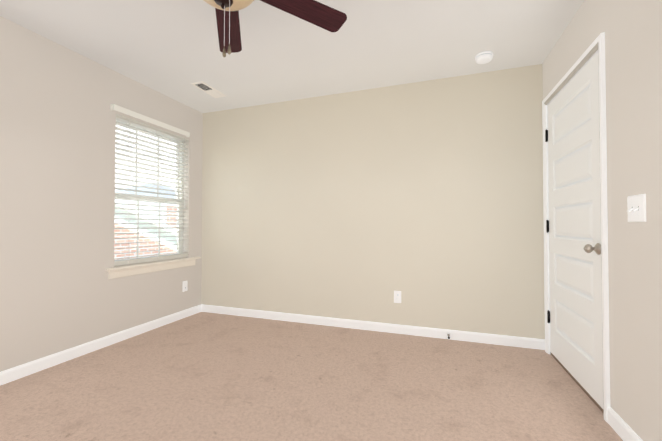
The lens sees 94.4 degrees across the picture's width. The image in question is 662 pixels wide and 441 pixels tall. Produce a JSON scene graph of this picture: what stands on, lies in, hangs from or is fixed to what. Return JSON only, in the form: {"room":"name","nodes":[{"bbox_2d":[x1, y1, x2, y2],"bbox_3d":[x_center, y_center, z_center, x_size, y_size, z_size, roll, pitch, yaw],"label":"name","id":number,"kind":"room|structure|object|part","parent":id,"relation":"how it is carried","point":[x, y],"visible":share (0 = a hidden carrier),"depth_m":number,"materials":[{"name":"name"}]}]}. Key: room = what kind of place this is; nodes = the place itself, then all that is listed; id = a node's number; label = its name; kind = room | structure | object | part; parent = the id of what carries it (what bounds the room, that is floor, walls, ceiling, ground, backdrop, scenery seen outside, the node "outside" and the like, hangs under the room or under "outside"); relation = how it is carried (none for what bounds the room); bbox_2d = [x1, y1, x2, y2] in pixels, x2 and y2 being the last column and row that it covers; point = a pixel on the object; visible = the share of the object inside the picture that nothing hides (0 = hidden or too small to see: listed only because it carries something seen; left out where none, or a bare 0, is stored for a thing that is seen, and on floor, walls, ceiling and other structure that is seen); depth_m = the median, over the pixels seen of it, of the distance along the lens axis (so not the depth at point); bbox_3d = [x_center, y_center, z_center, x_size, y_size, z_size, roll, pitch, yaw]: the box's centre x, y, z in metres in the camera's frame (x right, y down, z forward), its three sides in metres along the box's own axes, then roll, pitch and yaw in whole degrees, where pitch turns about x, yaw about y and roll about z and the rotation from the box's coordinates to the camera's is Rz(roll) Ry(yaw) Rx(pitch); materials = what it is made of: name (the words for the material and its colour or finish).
{"room":"empty bedroom","nodes":[
{"label":"empty bedroom","id":0,"kind":"room"},
{"bbox_2d":[0,16,202,371],"bbox_3d":[-2.277,-0.137,1.994,0.150,2.440,3.820,0,-1,19],"label":"wall","id":1,"kind":"structure","parent":0,"point":[60,291],"depth_m":2.40,"materials":[{"name":"paint"}]},
{"bbox_2d":[0,305,200,385],"bbox_3d":[-2.200,1.040,1.948,0.014,0.085,3.820,0,-1,19],"label":"baseboard","id":2,"kind":"structure","parent":1,"relation":"attached to","point":[22,370],"depth_m":2.50,"materials":[{"name":"white wood"}]},
{"bbox_2d":[114,120,183,265],"bbox_3d":[-1.909,-0.267,3.204,0.063,1.390,0.875,0,-1,19],"label":"window unit","id":3,"kind":"structure","parent":1,"relation":"in","point":[180,246],"depth_m":3.30,"materials":[{"name":"white plastic"}]},
{"bbox_2d":[110,104,189,265],"bbox_3d":[-1.818,-0.305,3.145,0.102,1.434,0.918,0,-1,19],"label":"window blinds","id":4,"kind":"object","parent":3,"relation":"attached to","point":[129,121],"visible":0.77,"depth_m":3.11,"materials":[{"name":"white plastic"}]},
{"bbox_2d":[106,257,200,278],"bbox_3d":[-1.809,0.475,3.197,0.145,0.095,1.092,0,-1,19],"label":"window sill","id":5,"kind":"structure","parent":1,"relation":"attached to","point":[130,270],"depth_m":3.04,"materials":[{"name":"beige paint"}]},
{"bbox_2d":[183,281,186,291],"bbox_3d":[-1.671,0.753,3.514,0.008,0.117,0.070,0,-1,19],"label":"electrical outlet","id":6,"kind":"object","parent":1,"relation":"attached to","point":[184,285],"visible":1,"depth_m":3.50,"materials":[{"name":"white plastic"}]},
{"bbox_2d":[0,0,583,112],"bbox_3d":[-0.503,-1.426,1.410,3.900,0.120,4.120,0,-1,19],"label":"ceiling","id":7,"kind":"structure","parent":0,"point":[170,48],"depth_m":2.31,"materials":[{"name":"white paint"}]},
{"bbox_2d":[190,81,225,97],"bbox_3d":[-1.246,-1.333,3.141,0.150,0.009,0.360,0,-1,19],"label":"ceiling vent","id":8,"kind":"object","parent":7,"relation":"in","point":[208,89],"visible":1,"depth_m":3.12,"materials":[{"name":"white metal"}]},
{"bbox_2d":[204,0,346,56],"bbox_3d":[-0.511,-1.052,1.359,1.289,0.630,1.242,0,-1,19],"label":"fan","id":9,"kind":"object","parent":7,"relation":"hanging from","point":[323,16],"visible":1,"depth_m":1.67,"materials":[{"name":"brown wood"}]},
{"bbox_3d":[-0.491,-1.054,1.400,0.324,0.100,0.324,0,-1,19],"label":"lamp shade","id":10,"kind":"part","parent":9,"relation":"part of","materials":[{"name":"beige glass"}]},
{"bbox_2d":[475,51,492,63],"bbox_3d":[1.254,-1.326,2.510,0.132,0.045,0.132,0,-1,19],"label":"smoke detector","id":11,"kind":"object","parent":7,"relation":"attached to","point":[484,57],"visible":0.98,"depth_m":2.48,"materials":[{"name":"white plastic"}]},
{"bbox_2d":[0,312,622,440],"bbox_3d":[-0.503,1.133,1.368,3.900,0.120,4.120,0,-1,19],"label":"floor","id":12,"kind":"structure","parent":0,"point":[203,376],"depth_m":1.94,"materials":[{"name":"carpet"}]},
{"bbox_2d":[201,64,544,338],"bbox_3d":[0.138,-0.116,3.268,3.900,2.440,0.150,0,-1,19],"label":"wall","id":13,"kind":"structure","parent":0,"point":[425,198],"depth_m":3.04,"materials":[{"name":"paint"}]},
{"bbox_2d":[201,304,544,349],"bbox_3d":[0.111,1.060,3.171,3.600,0.085,0.014,0,-1,19],"label":"baseboard","id":14,"kind":"structure","parent":13,"relation":"attached to","point":[515,341],"depth_m":3.01,"materials":[{"name":"white wood"}]},
{"bbox_2d":[394,291,400,302],"bbox_3d":[0.650,0.748,2.996,0.070,0.117,0.008,0,-1,19],"label":"electrical outlet","id":15,"kind":"object","parent":13,"relation":"attached to","point":[397,296],"visible":1,"depth_m":2.99,"materials":[{"name":"white plastic"}]},
{"bbox_2d":[542,0,661,440],"bbox_3d":[1.281,-0.156,0.781,0.170,2.440,3.820,0,-1,19],"label":"wall","id":16,"kind":"structure","parent":0,"point":[632,29],"depth_m":1.45,"materials":[{"name":"paint"}]},
{"bbox_2d":[545,52,602,408],"bbox_3d":[1.633,0.052,2.122,0.105,2.014,0.860,0,-1,19],"label":"door","id":17,"kind":"structure","parent":16,"relation":"in","point":[576,348],"depth_m":2.02,"materials":[{"name":"white paint"}]},
{"bbox_3d":[1.777,0.044,2.516,0.015,1.589,0.022,0,-1,19],"label":"door hinges","id":18,"kind":"part","parent":17,"relation":"part of","materials":[{"name":"black metal"}]},
{"bbox_3d":[1.504,0.161,1.748,0.100,0.066,0.072,0,-1,19],"label":"knob","id":19,"kind":"part","parent":17,"relation":"part of","materials":[{"name":"grey metal"}]},
{"bbox_2d":[542,32,609,421],"bbox_3d":[1.709,0.034,2.089,0.168,2.102,0.974,0,-1,19],"label":"door frame","id":20,"kind":"structure","parent":16,"relation":"attached to","point":[595,47],"depth_m":1.68,"materials":[{"name":"white wood"}]},
{"bbox_2d":[607,407,642,440],"bbox_3d":[1.030,1.014,0.310,0.014,0.085,2.802,0,-1,19],"label":"baseboard","id":21,"kind":"structure","parent":16,"relation":"attached to","point":[623,430],"depth_m":1.52,"materials":[{"name":"white wood"}]},
{"bbox_2d":[627,194,645,221],"bbox_3d":[1.394,-0.055,1.413,0.025,0.124,0.128,0,-1,19],"label":"switch plate","id":22,"kind":"object","parent":16,"relation":"attached to","point":[636,210],"visible":1,"depth_m":1.40,"materials":[{"name":"white plastic"}]},
{"label":"outside","id":23,"kind":"structure","parent":0,"visible":0},
{"bbox_2d":[114,182,176,259],"bbox_3d":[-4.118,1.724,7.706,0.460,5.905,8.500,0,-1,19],"label":"house","id":24,"kind":"structure","parent":23,"point":[171,250],"depth_m":7.06,"materials":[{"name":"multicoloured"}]}
]}

